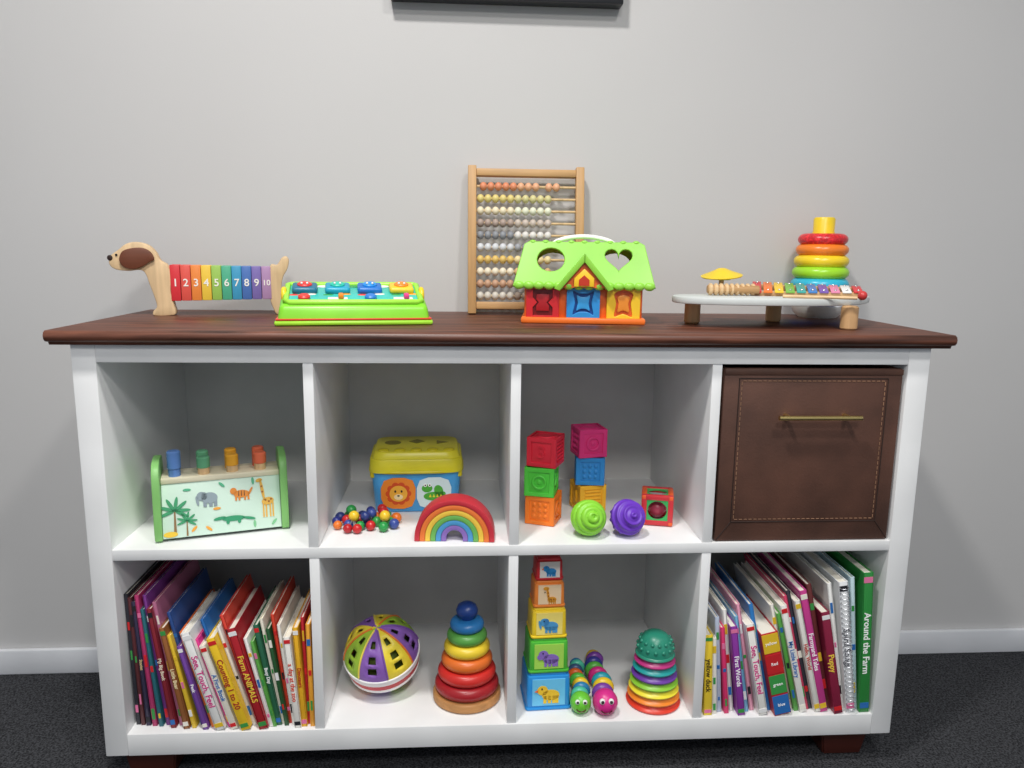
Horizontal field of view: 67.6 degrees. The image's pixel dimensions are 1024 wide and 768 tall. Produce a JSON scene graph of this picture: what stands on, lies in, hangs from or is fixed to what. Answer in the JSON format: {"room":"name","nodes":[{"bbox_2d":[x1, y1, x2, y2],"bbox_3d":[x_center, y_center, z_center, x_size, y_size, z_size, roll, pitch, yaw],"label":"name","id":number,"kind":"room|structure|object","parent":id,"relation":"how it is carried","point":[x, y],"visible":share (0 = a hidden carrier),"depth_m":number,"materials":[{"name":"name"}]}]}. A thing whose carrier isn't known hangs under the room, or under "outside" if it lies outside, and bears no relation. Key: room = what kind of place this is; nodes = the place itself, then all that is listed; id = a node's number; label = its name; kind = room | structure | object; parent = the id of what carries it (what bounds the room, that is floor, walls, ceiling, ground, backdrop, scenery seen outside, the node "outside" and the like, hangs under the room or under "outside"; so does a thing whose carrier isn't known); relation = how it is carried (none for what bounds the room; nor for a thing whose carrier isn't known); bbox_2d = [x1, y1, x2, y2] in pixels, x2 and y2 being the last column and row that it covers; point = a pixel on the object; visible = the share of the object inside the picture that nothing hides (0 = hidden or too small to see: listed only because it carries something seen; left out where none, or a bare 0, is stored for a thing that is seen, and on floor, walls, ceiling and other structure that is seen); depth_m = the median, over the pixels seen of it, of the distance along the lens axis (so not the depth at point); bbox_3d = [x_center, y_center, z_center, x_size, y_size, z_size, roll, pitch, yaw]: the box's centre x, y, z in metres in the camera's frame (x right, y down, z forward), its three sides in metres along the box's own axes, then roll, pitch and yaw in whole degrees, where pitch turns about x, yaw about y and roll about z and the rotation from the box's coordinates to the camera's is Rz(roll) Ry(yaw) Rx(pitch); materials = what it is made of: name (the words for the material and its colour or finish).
{"room":"children's room","nodes":[
{"label":"children's room","id":0,"kind":"room"},
{"bbox_2d":[0,0,1023,648],"bbox_3d":[0.034,-0.555,1.713,7.000,2.700,0.080,0,10,-4],"label":"wall","id":1,"kind":"structure","parent":0,"point":[339,139],"depth_m":1.69,"materials":[{"name":"grey paint"}]},
{"bbox_2d":[391,0,622,8],"bbox_3d":[-0.010,-0.809,1.603,0.486,0.020,0.038,0,10,-4],"label":"frame","id":2,"kind":"object","parent":1,"relation":"attached to","point":[597,4],"visible":1,"depth_m":1.60,"materials":[{"name":"plastic"}]},
{"bbox_2d":[0,628,1023,674],"bbox_3d":[0.021,0.654,1.879,7.000,0.062,0.014,0,10,-4],"label":"baseboard","id":3,"kind":"structure","parent":1,"relation":"attached to","point":[60,659],"depth_m":1.94,"materials":[{"name":"paint"}]},
{"bbox_2d":[0,651,1023,767],"bbox_3d":[0.150,1.056,-0.090,7.000,0.040,4.200,0,10,-4],"label":"floor","id":4,"kind":"structure","parent":0,"point":[950,710],"depth_m":1.57,"materials":[{"name":"carpet"}]},
{"bbox_2d":[43,309,957,767],"bbox_3d":[-0.009,0.299,1.593,1.559,0.860,0.443,0,10,-4],"label":"cube storage shelf","id":5,"kind":"object","parent":4,"relation":"on","point":[147,385],"visible":0.74,"depth_m":1.48,"materials":[{"name":"paint"}]},
{"bbox_2d":[107,242,288,315],"bbox_3d":[-0.631,-0.214,1.562,0.341,0.146,0.045,-2,10,-17],"label":"dachshund","id":6,"kind":"object","parent":5,"relation":"on","point":[169,284],"visible":0.98,"depth_m":1.54,"materials":[{"name":"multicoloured wood"}]},
{"bbox_2d":[124,560,314,730],"bbox_3d":[-0.546,0.493,1.530,0.338,0.262,0.269,0,10,-4],"label":"books","id":7,"kind":"object","parent":5,"relation":"on","point":[230,655],"visible":1,"depth_m":1.42,"materials":[{"name":"paper"}]},
{"bbox_2d":[151,445,288,541],"bbox_3d":[-0.553,0.194,1.458,0.233,0.158,0.124,-3,11,-20],"label":"bench","id":8,"kind":"object","parent":5,"relation":"on","point":[204,499],"visible":1,"depth_m":1.42,"materials":[{"name":"paint"}]},
{"bbox_2d":[161,507,173,511],"bbox_3d":[-0.626,0.228,1.389,0.026,0.011,0.001,-3,-5,-21],"label":"print","id":9,"kind":"object","parent":8,"relation":"on","point":[163,508],"depth_m":1.39},
{"bbox_2d":[162,510,174,516],"bbox_3d":[-0.625,0.236,1.388,0.026,0.011,0.001,-3,-5,-21],"label":"print","id":10,"kind":"object","parent":8,"relation":"on","point":[167,513],"depth_m":1.39},
{"bbox_2d":[166,500,173,511],"bbox_3d":[-0.621,0.221,1.391,0.015,0.024,0.001,-3,-5,-20],"label":"print","id":11,"kind":"object","parent":8,"relation":"attached to","point":[169,504],"depth_m":1.39},
{"bbox_2d":[164,532,177,537],"bbox_3d":[-0.618,0.273,1.387,0.024,0.010,0.001,-3,-5,-21],"label":"print","id":12,"kind":"object","parent":8,"relation":"attached to","point":[170,534],"depth_m":1.39},
{"bbox_2d":[174,512,176,531],"bbox_3d":[-0.613,0.251,1.391,0.005,0.041,0.001,-3,-5,-21],"label":"print","id":13,"kind":"object","parent":8,"relation":"attached to","point":[175,527],"depth_m":1.39},
{"bbox_2d":[174,497,177,509],"bbox_3d":[-0.613,0.219,1.395,0.008,0.027,0.001,-3,-5,-21],"label":"print","id":14,"kind":"object","parent":8,"relation":"on","point":[176,499],"depth_m":1.39},
{"bbox_2d":[174,501,185,511],"bbox_3d":[-0.605,0.223,1.397,0.021,0.018,0.001,-3,-5,-20],"label":"print","id":15,"kind":"object","parent":8,"relation":"on","point":[184,502],"depth_m":1.40},
{"bbox_2d":[175,508,189,511],"bbox_3d":[-0.602,0.230,1.397,0.028,0.006,0.001,-3,-5,-20],"label":"print","id":16,"kind":"object","parent":8,"relation":"on","point":[183,509],"depth_m":1.40},
{"bbox_2d":[197,492,205,500],"bbox_3d":[-0.573,0.207,1.411,0.016,0.016,0.001,-3,-5,-20],"label":"print","id":17,"kind":"object","parent":8,"relation":"attached to","point":[199,497],"depth_m":1.41},
{"bbox_2d":[201,492,216,502],"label":"print","id":18,"kind":"object","parent":8,"relation":"attached to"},
{"bbox_2d":[214,516,225,520],"bbox_3d":[-0.541,0.249,1.417,0.022,0.007,0.001,-3,-5,-20],"label":"print","id":19,"kind":"object","parent":8,"relation":"attached to","point":[218,518],"depth_m":1.42},
{"bbox_2d":[222,515,243,520],"bbox_3d":[-0.518,0.250,1.426,0.040,0.010,0.001,-3,-5,-21],"label":"print","id":20,"kind":"object","parent":8,"relation":"attached to","point":[235,517],"depth_m":1.43},
{"bbox_2d":[230,488,236,493],"bbox_3d":[-0.521,0.200,1.431,0.012,0.012,0.001,-3,-5,-21],"label":"print","id":21,"kind":"object","parent":8,"relation":"attached to","point":[233,490],"depth_m":1.43},
{"bbox_2d":[234,490,248,496],"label":"print","id":22,"kind":"object","parent":8,"relation":"attached to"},
{"bbox_2d":[259,480,264,499],"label":"print","id":23,"kind":"object","parent":8,"relation":"attached to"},
{"bbox_2d":[262,497,273,504],"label":"print","id":24,"kind":"object","parent":8,"relation":"attached to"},
{"bbox_2d":[274,281,432,325],"bbox_3d":[-0.299,-0.156,1.451,0.284,0.076,0.138,-2,10,-13],"label":"toy","id":25,"kind":"object","parent":5,"relation":"on","point":[303,303],"visible":1,"depth_m":1.41,"materials":[{"name":"plastic"}]},
{"bbox_2d":[332,504,401,533],"bbox_3d":[-0.281,0.257,1.476,0.134,0.035,0.093,0,10,-6],"label":"beads","id":26,"kind":"object","parent":5,"relation":"on","point":[362,518],"visible":1,"depth_m":1.46,"materials":[{"name":"paint"}]},
{"bbox_2d":[343,614,419,692],"bbox_3d":[-0.265,0.546,1.557,0.155,0.154,0.155,0,10,-4],"label":"ball","id":27,"kind":"object","parent":5,"relation":"on","point":[381,654],"visible":1,"depth_m":1.51,"materials":[{"name":"plastic"}]},
{"bbox_2d":[369,436,463,511],"bbox_3d":[-0.201,0.185,1.617,0.195,0.131,0.159,0,10,-6],"label":"box","id":28,"kind":"object","parent":5,"relation":"on","point":[407,473],"visible":0.95,"depth_m":1.55,"materials":[{"name":"plastic"}]},
{"bbox_2d":[394,494,402,499],"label":"print","id":29,"kind":"object","parent":28,"relation":"attached to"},
{"bbox_2d":[390,486,406,501],"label":"print","id":30,"kind":"object","parent":28,"relation":"attached to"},
{"bbox_2d":[381,478,415,508],"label":"print","id":31,"kind":"object","parent":28,"relation":"attached to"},
{"bbox_2d":[422,484,431,491],"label":"print","id":32,"kind":"object","parent":28,"relation":"attached to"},
{"bbox_2d":[424,492,443,500],"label":"print","id":33,"kind":"object","parent":28,"relation":"attached to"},
{"bbox_2d":[417,477,450,506],"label":"print","id":34,"kind":"object","parent":28,"relation":"attached to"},
{"bbox_2d":[434,485,442,495],"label":"print","id":35,"kind":"object","parent":28,"relation":"on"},
{"bbox_2d":[414,493,494,541],"bbox_3d":[-0.105,0.247,1.418,0.147,0.080,0.042,1,10,0],"label":"rainbow stacker","id":36,"kind":"object","parent":5,"relation":"on","point":[463,513],"visible":1,"depth_m":1.40,"materials":[{"name":"paint"}]},
{"bbox_2d":[433,600,500,713],"bbox_3d":[-0.090,0.529,1.530,0.136,0.202,0.136,0,10,-4],"label":"stacking toy","id":37,"kind":"object","parent":5,"relation":"on","point":[466,680],"visible":1,"depth_m":1.49,"materials":[{"name":"multicoloured wood"}]},
{"bbox_2d":[468,165,584,313],"bbox_3d":[0.030,-0.312,1.667,0.252,0.318,0.063,0,10,-4],"label":"abacus","id":38,"kind":"object","parent":5,"relation":"on","point":[577,174],"visible":0.8,"depth_m":1.66,"materials":[{"name":"brown wood"}]},
{"bbox_2d":[525,489,561,526],"bbox_3d":[0.063,0.242,1.518,0.061,0.058,0.060,4,11,18],"label":"block","id":39,"kind":"object","parent":5,"relation":"on","point":[546,511],"visible":0.89,"depth_m":1.49,"materials":[{"name":"plastic"}]},
{"bbox_2d":[524,466,558,497],"bbox_3d":[0.058,0.186,1.505,0.059,0.057,0.060,3,10,12],"label":"block","id":40,"kind":"object","parent":39,"relation":"on","point":[538,481],"visible":0.88,"depth_m":1.48,"materials":[{"name":"plastic"}]},
{"bbox_2d":[526,431,564,468],"bbox_3d":[0.065,0.128,1.498,0.061,0.058,0.060,4,11,20],"label":"block","id":41,"kind":"object","parent":40,"relation":"on","point":[545,449],"visible":1,"depth_m":1.48,"materials":[{"name":"plastic"}]},
{"bbox_2d":[520,555,570,710],"bbox_3d":[0.068,0.481,1.518,0.092,0.305,0.093,0,10,-7],"label":"tower","id":42,"kind":"object","parent":5,"relation":"on","point":[545,678],"visible":0.97,"depth_m":1.49,"materials":[{"name":"plastic"}]},
{"bbox_2d":[537,655,543,659],"bbox_3d":[0.056,0.530,1.484,0.013,0.011,0.001,0,10,-7],"label":"print","id":43,"kind":"object","parent":42,"relation":"on","point":[540,657],"depth_m":1.48},
{"bbox_2d":[537,686,547,694],"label":"print","id":44,"kind":"object","parent":42,"relation":"on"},
{"bbox_2d":[539,651,547,658],"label":"print","id":45,"kind":"object","parent":42,"relation":"on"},
{"bbox_2d":[521,656,569,707],"bbox_3d":[0.067,0.597,1.539,0.087,0.070,0.087,0,10,-7],"label":"cup","id":46,"kind":"object","parent":42,"relation":"on","point":[540,688],"depth_m":1.50,"materials":[{"name":"plastic"}]},
{"bbox_2d":[524,625,567,670],"bbox_3d":[0.068,0.525,1.526,0.078,0.064,0.078,0,10,-7],"label":"cup","id":47,"kind":"object","parent":42,"relation":"on","point":[547,652],"depth_m":1.49,"materials":[{"name":"plastic"}]},
{"bbox_2d":[527,597,565,635],"bbox_3d":[0.068,0.460,1.514,0.069,0.056,0.069,0,10,-7],"label":"cup","id":48,"kind":"object","parent":42,"relation":"on","point":[546,619],"depth_m":1.48,"materials":[{"name":"plastic"}]},
{"bbox_2d":[530,573,563,604],"bbox_3d":[0.069,0.403,1.504,0.060,0.048,0.060,0,10,-7],"label":"cup","id":49,"kind":"object","parent":42,"relation":"on","point":[544,590],"depth_m":1.47,"materials":[{"name":"plastic"}]},
{"bbox_2d":[533,555,562,577],"bbox_3d":[0.070,0.355,1.496,0.052,0.038,0.052,0,10,-7],"label":"cup","id":50,"kind":"object","parent":42,"relation":"on","point":[544,566],"depth_m":1.47,"materials":[{"name":"plastic"}]},
{"bbox_2d":[532,678,564,705],"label":"picture","id":51,"kind":"object","parent":42,"relation":"on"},
{"bbox_2d":[534,643,563,668],"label":"picture","id":52,"kind":"object","parent":42,"relation":"on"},
{"bbox_2d":[538,584,560,604],"bbox_3d":[0.073,0.406,1.475,0.045,0.039,0.002,0,9,-7],"label":"picture","id":53,"kind":"object","parent":42,"relation":"on","point":[554,590],"depth_m":1.47},
{"bbox_2d":[536,612,562,634],"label":"picture","id":54,"kind":"object","parent":42,"relation":"on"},
{"bbox_2d":[540,561,559,577],"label":"picture","id":55,"kind":"object","parent":42,"relation":"on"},
{"bbox_2d":[543,654,558,663],"bbox_3d":[0.076,0.534,1.487,0.032,0.020,0.001,0,10,-7],"label":"print","id":56,"kind":"object","parent":42,"relation":"on","point":[550,657],"depth_m":1.49},
{"bbox_2d":[542,690,559,699],"bbox_3d":[0.076,0.608,1.495,0.035,0.022,0.001,0,10,-7],"label":"print","id":57,"kind":"object","parent":42,"relation":"on","point":[550,693],"depth_m":1.49},
{"bbox_2d":[546,568,555,574],"bbox_3d":[0.075,0.360,1.469,0.020,0.013,0.001,0,10,-7],"label":"print","id":58,"kind":"object","parent":42,"relation":"on","point":[551,570],"depth_m":1.47},
{"bbox_2d":[544,622,557,629],"bbox_3d":[0.076,0.468,1.480,0.028,0.018,0.001,0,10,-7],"label":"print","id":59,"kind":"object","parent":42,"relation":"on","point":[551,624],"depth_m":1.48},
{"bbox_2d":[568,658,590,713],"bbox_3d":[0.136,0.608,1.560,0.046,0.041,0.182,1,10,1],"label":"toy","id":60,"kind":"object","parent":5,"relation":"on","point":[580,700],"visible":0.98,"depth_m":1.52,"materials":[{"name":"plastic"}]},
{"bbox_2d":[521,313,644,324],"bbox_3d":[0.140,-0.133,1.543,0.240,0.012,0.142,1,10,3],"label":"base","id":61,"kind":"object","parent":5,"relation":"on","point":[556,320],"visible":0.6,"depth_m":1.47,"materials":[{"name":"plastic"}]},
{"bbox_2d":[524,288,642,317],"bbox_3d":[0.141,-0.173,1.539,0.228,0.075,0.118,1,10,3],"label":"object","id":62,"kind":"object","parent":61,"relation":"on","point":[563,292],"visible":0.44,"depth_m":1.48,"materials":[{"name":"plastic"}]},
{"bbox_2d":[526,287,559,316],"bbox_3d":[0.059,-0.159,1.482,0.064,0.072,0.010,1,10,3],"label":"door","id":63,"kind":"structure","parent":62,"relation":"attached to","point":[530,301],"depth_m":1.48,"materials":[{"name":"red plastic"}]},
{"bbox_2d":[566,288,599,317],"bbox_3d":[0.137,-0.157,1.478,0.064,0.072,0.010,1,10,3],"label":"door","id":64,"kind":"structure","parent":62,"relation":"attached to","point":[595,303],"depth_m":1.47,"materials":[{"name":"blue plastic"}]},
{"bbox_2d":[513,241,655,288],"bbox_3d":[0.139,-0.230,1.474,0.272,0.086,0.046,1,10,3],"label":"roof","id":65,"kind":"structure","parent":62,"relation":"on","point":[637,270],"depth_m":1.47,"materials":[{"name":"plastic"}]},
{"bbox_2d":[514,281,523,288],"bbox_3d":[0.013,-0.190,1.467,0.020,0.016,0.012,1,10,3],"label":"eave","id":66,"kind":"object","parent":65,"relation":"on","point":[518,284],"visible":1,"depth_m":1.46,"materials":[{"name":"plastic"}]},
{"bbox_2d":[524,281,533,288],"bbox_3d":[0.032,-0.189,1.466,0.020,0.016,0.012,1,10,3],"label":"eave","id":67,"kind":"object","parent":65,"relation":"attached to","point":[528,285],"visible":1,"depth_m":1.46,"materials":[{"name":"plastic"}]},
{"bbox_2d":[534,281,543,288],"bbox_3d":[0.051,-0.189,1.465,0.020,0.016,0.012,1,10,3],"label":"eave","id":68,"kind":"object","parent":65,"relation":"attached to","point":[537,285],"visible":1,"depth_m":1.46,"materials":[{"name":"plastic"}]},
{"bbox_2d":[544,281,553,289],"bbox_3d":[0.070,-0.188,1.464,0.020,0.016,0.012,1,10,3],"label":"eave","id":69,"kind":"object","parent":65,"relation":"attached to","point":[548,285],"visible":1,"depth_m":1.46,"materials":[{"name":"plastic"}]},
{"bbox_2d":[564,284,572,289],"bbox_3d":[0.109,-0.188,1.462,0.020,0.016,0.012,1,10,3],"label":"eave","id":70,"kind":"object","parent":65,"relation":"attached to","point":[567,285],"visible":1,"depth_m":1.46,"materials":[{"name":"plastic"}]},
{"bbox_2d":[563,263,604,287],"bbox_3d":[0.138,-0.211,1.459,0.088,0.055,0.016,1,10,3],"label":"dormer infill","id":71,"kind":"object","parent":65,"relation":"attached to","point":[584,266],"visible":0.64,"depth_m":1.45,"materials":[{"name":"orange plastic"}]},
{"bbox_2d":[554,254,584,290],"bbox_3d":[0.110,-0.213,1.457,0.056,0.070,0.030,1,10,3],"label":"roof","id":72,"kind":"structure","parent":71,"relation":"attached to","point":[581,261],"depth_m":1.44,"materials":[{"name":"plastic"}]},
{"bbox_2d":[574,269,593,286],"bbox_3d":[0.137,-0.201,1.450,0.038,0.034,0.006,1,10,3],"label":"dormer window","id":73,"kind":"structure","parent":71,"relation":"attached to","point":[576,280],"depth_m":1.45,"materials":[{"name":"yellow plastic"}]},
{"bbox_2d":[579,275,589,285],"bbox_3d":[0.137,-0.196,1.448,0.020,0.020,0.002,1,10,4],"label":"dormer window inset","id":74,"kind":"structure","parent":73,"relation":"in","point":[584,281],"depth_m":1.45},
{"bbox_2d":[585,254,613,291],"bbox_3d":[0.165,-0.212,1.454,0.056,0.070,0.030,1,10,3],"label":"roof","id":75,"kind":"structure","parent":71,"relation":"attached to","point":[588,262],"depth_m":1.44,"materials":[{"name":"plastic"}]},
{"bbox_2d":[594,285,603,289],"bbox_3d":[0.166,-0.186,1.459,0.020,0.016,0.012,1,10,3],"label":"eave","id":76,"kind":"object","parent":65,"relation":"attached to","point":[598,286],"visible":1,"depth_m":1.46,"materials":[{"name":"plastic"}]},
{"bbox_2d":[614,282,623,290],"bbox_3d":[0.204,-0.185,1.456,0.020,0.016,0.012,1,10,3],"label":"eave","id":77,"kind":"object","parent":65,"relation":"attached to","point":[619,286],"visible":1,"depth_m":1.45,"materials":[{"name":"plastic"}]},
{"bbox_2d":[624,283,633,290],"bbox_3d":[0.223,-0.185,1.455,0.020,0.016,0.012,1,10,3],"label":"eave","id":78,"kind":"object","parent":65,"relation":"on","point":[628,286],"visible":1,"depth_m":1.45,"materials":[{"name":"plastic"}]},
{"bbox_2d":[634,283,644,290],"bbox_3d":[0.242,-0.184,1.454,0.020,0.016,0.012,1,10,3],"label":"eave","id":79,"kind":"object","parent":65,"relation":"on","point":[638,286],"visible":1,"depth_m":1.45,"materials":[{"name":"plastic"}]},
{"bbox_2d":[644,283,654,290],"bbox_3d":[0.261,-0.184,1.453,0.020,0.016,0.012,1,10,3],"label":"eave","id":80,"kind":"object","parent":65,"relation":"on","point":[649,286],"visible":1,"depth_m":1.45,"materials":[{"name":"plastic"}]},
{"bbox_3d":[0.142,-0.278,1.520,0.220,0.007,0.066,1,10,3],"label":"roof ridge","id":81,"kind":"object","parent":65,"relation":"on","visible":0},
{"bbox_2d":[553,234,613,241],"bbox_3d":[0.142,-0.285,1.519,0.129,0.024,0.009,1,10,3],"label":"handle","id":82,"kind":"object","parent":81,"relation":"on","point":[578,236],"visible":0.8,"depth_m":1.51,"materials":[{"name":"plastic"}]},
{"bbox_2d":[537,249,631,260],"bbox_3d":[0.145,-0.248,1.580,0.272,0.086,0.046,1,10,3],"label":"roof","id":83,"kind":"structure","parent":62,"relation":"on","point":[627,254],"depth_m":1.56,"materials":[{"name":"plastic"}]},
{"bbox_2d":[606,289,640,318],"bbox_3d":[0.214,-0.156,1.473,0.064,0.072,0.010,1,10,3],"label":"door","id":84,"kind":"structure","parent":62,"relation":"attached to","point":[611,302],"depth_m":1.47,"materials":[{"name":"yellow plastic"}]},
{"bbox_2d":[569,478,605,509],"bbox_3d":[0.157,0.230,1.596,0.059,0.057,0.060,-2,11,-18],"label":"block","id":85,"kind":"object","parent":5,"relation":"on","point":[578,493],"visible":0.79,"depth_m":1.57,"materials":[{"name":"plastic"}]},
{"bbox_2d":[574,455,604,485],"bbox_3d":[0.161,0.174,1.586,0.060,0.057,0.059,1,10,2],"label":"block","id":86,"kind":"object","parent":85,"relation":"on","point":[587,471],"visible":0.89,"depth_m":1.56,"materials":[{"name":"plastic"}]},
{"bbox_2d":[570,423,607,457],"bbox_3d":[0.158,0.116,1.576,0.060,0.058,0.062,-2,10,-14],"label":"block","id":87,"kind":"object","parent":86,"relation":"on","point":[588,440],"visible":1,"depth_m":1.55,"materials":[{"name":"plastic"}]},
{"bbox_2d":[571,500,605,535],"bbox_3d":[0.144,0.251,1.440,0.067,0.067,0.067,-2,10,-13],"label":"ball","id":88,"kind":"object","parent":5,"relation":"on","point":[588,517],"visible":1,"depth_m":1.42,"materials":[{"name":"plastic"}]},
{"bbox_2d":[584,649,617,714],"bbox_3d":[0.179,0.603,1.569,0.052,0.049,0.216,0,10,-2],"label":"toy","id":89,"kind":"object","parent":5,"relation":"on","point":[605,701],"visible":1,"depth_m":1.52,"materials":[{"name":"plastic"}]},
{"bbox_2d":[610,499,644,534],"bbox_3d":[0.217,0.251,1.444,0.067,0.068,0.067,1,10,3],"label":"ball","id":90,"kind":"object","parent":5,"relation":"on","point":[627,516],"visible":1,"depth_m":1.42,"materials":[{"name":"plastic"}]},
{"bbox_2d":[626,628,679,714],"bbox_3d":[0.284,0.561,1.526,0.108,0.150,0.108,0,10,-4],"label":"stacking toy","id":91,"kind":"object","parent":5,"relation":"on","point":[653,687],"visible":1,"depth_m":1.50,"materials":[{"name":"plastic"}]},
{"bbox_2d":[627,684,678,707],"bbox_3d":[0.283,0.613,1.535,0.104,0.016,0.104,0,10,-4],"label":"ring","id":92,"kind":"object","parent":91,"relation":"on","point":[637,697],"depth_m":1.50,"materials":[{"name":"plastic"}]},
{"bbox_2d":[626,692,679,714],"bbox_3d":[0.283,0.627,1.538,0.108,0.016,0.108,0,10,-4],"label":"ring","id":93,"kind":"object","parent":91,"relation":"on","point":[642,704],"depth_m":1.50,"materials":[{"name":"plastic"}]},
{"bbox_2d":[628,679,678,699],"bbox_3d":[0.283,0.599,1.533,0.099,0.016,0.099,0,10,-4],"label":"ring","id":94,"kind":"object","parent":91,"relation":"on","point":[637,689],"depth_m":1.50,"materials":[{"name":"plastic"}]},
{"bbox_2d":[631,666,676,684],"bbox_3d":[0.284,0.570,1.528,0.090,0.016,0.090,0,10,-4],"label":"ring","id":95,"kind":"object","parent":91,"relation":"on","point":[640,675],"depth_m":1.50,"materials":[{"name":"plastic"}]},
{"bbox_2d":[630,671,677,692],"bbox_3d":[0.284,0.584,1.530,0.095,0.016,0.095,0,10,-4],"label":"ring","id":96,"kind":"object","parent":91,"relation":"on","point":[639,682],"depth_m":1.50,"materials":[{"name":"plastic"}]},
{"bbox_2d":[633,659,675,677],"bbox_3d":[0.284,0.556,1.525,0.086,0.016,0.086,0,10,-4],"label":"ring","id":97,"kind":"object","parent":91,"relation":"on","point":[642,668],"depth_m":1.49,"materials":[{"name":"plastic"}]},
{"bbox_2d":[634,652,675,669],"bbox_3d":[0.284,0.541,1.523,0.082,0.016,0.082,0,10,-4],"label":"ring","id":98,"kind":"object","parent":91,"relation":"on","point":[642,660],"depth_m":1.49,"materials":[{"name":"plastic"}]},
{"bbox_2d":[641,486,673,526],"bbox_3d":[0.289,0.242,1.523,0.062,0.062,0.062,3,10,10],"label":"cube","id":99,"kind":"object","parent":5,"relation":"on","point":[655,505],"visible":0.87,"depth_m":1.50,"materials":[{"name":"plastic"}]},
{"bbox_2d":[672,268,869,329],"bbox_3d":[0.517,-0.171,1.506,0.420,0.109,0.257,0,10,-4],"label":"toy","id":100,"kind":"object","parent":5,"relation":"on","point":[775,296],"visible":1,"depth_m":1.47,"materials":[{"name":"paint"}]},
{"bbox_2d":[701,551,873,715],"bbox_3d":[0.529,0.482,1.582,0.336,0.293,0.246,0,10,-4],"label":"books","id":101,"kind":"object","parent":5,"relation":"on","point":[794,629],"visible":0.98,"depth_m":1.49,"materials":[{"name":"paper"}]},
{"bbox_2d":[712,364,903,540],"bbox_3d":[0.533,0.104,1.568,0.332,0.326,0.388,0,10,-4],"label":"storage bin","id":102,"kind":"object","parent":5,"relation":"on","point":[805,451],"visible":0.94,"depth_m":1.41,"materials":[{"name":"leather"}]},
{"bbox_2d":[790,217,849,318],"bbox_3d":[0.682,-0.257,1.691,0.122,0.217,0.122,0,10,-4],"label":"stacking toy","id":103,"kind":"object","parent":5,"relation":"on","point":[821,258],"visible":0.78,"depth_m":1.65,"materials":[{"name":"multicoloured plastic"}]},
{"bbox_2d":[536,294,548,310],"bbox_3d":[0.059,-0.158,1.481,0.025,0.032,0.006,1,10,3],"label":"door shape","id":104,"kind":"structure","parent":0,"point":[542,299],"depth_m":1.48,"materials":[{"name":"red plastic"}]},
{"bbox_2d":[533,289,552,314],"bbox_3d":[0.060,-0.158,1.486,0.060,0.062,0.004,1,10,2],"label":"insert","id":105,"kind":"object","parent":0,"point":[535,291],"depth_m":1.48,"materials":[{"name":"red plastic"}]},
{"bbox_2d":[576,295,589,310],"bbox_3d":[0.137,-0.156,1.477,0.026,0.030,0.006,1,10,3],"label":"door shape","id":106,"kind":"structure","parent":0,"point":[583,302],"depth_m":1.47,"materials":[{"name":"blue plastic"}]},
{"bbox_2d":[573,291,593,314],"bbox_3d":[0.138,-0.156,1.481,0.060,0.062,0.004,1,10,2],"label":"insert","id":107,"kind":"object","parent":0,"point":[575,294],"depth_m":1.48,"materials":[{"name":"blue plastic"}]},
{"bbox_2d":[614,290,632,316],"bbox_3d":[0.214,-0.154,1.477,0.060,0.062,0.003,1,10,3],"label":"insert","id":108,"kind":"object","parent":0,"point":[623,292],"depth_m":1.47,"materials":[{"name":"orange plastic"}]},
{"bbox_2d":[617,295,629,311],"bbox_3d":[0.214,-0.155,1.472,0.024,0.033,0.006,1,10,3],"label":"door shape","id":109,"kind":"structure","parent":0,"point":[623,300],"depth_m":1.47,"materials":[{"name":"orange plastic"}]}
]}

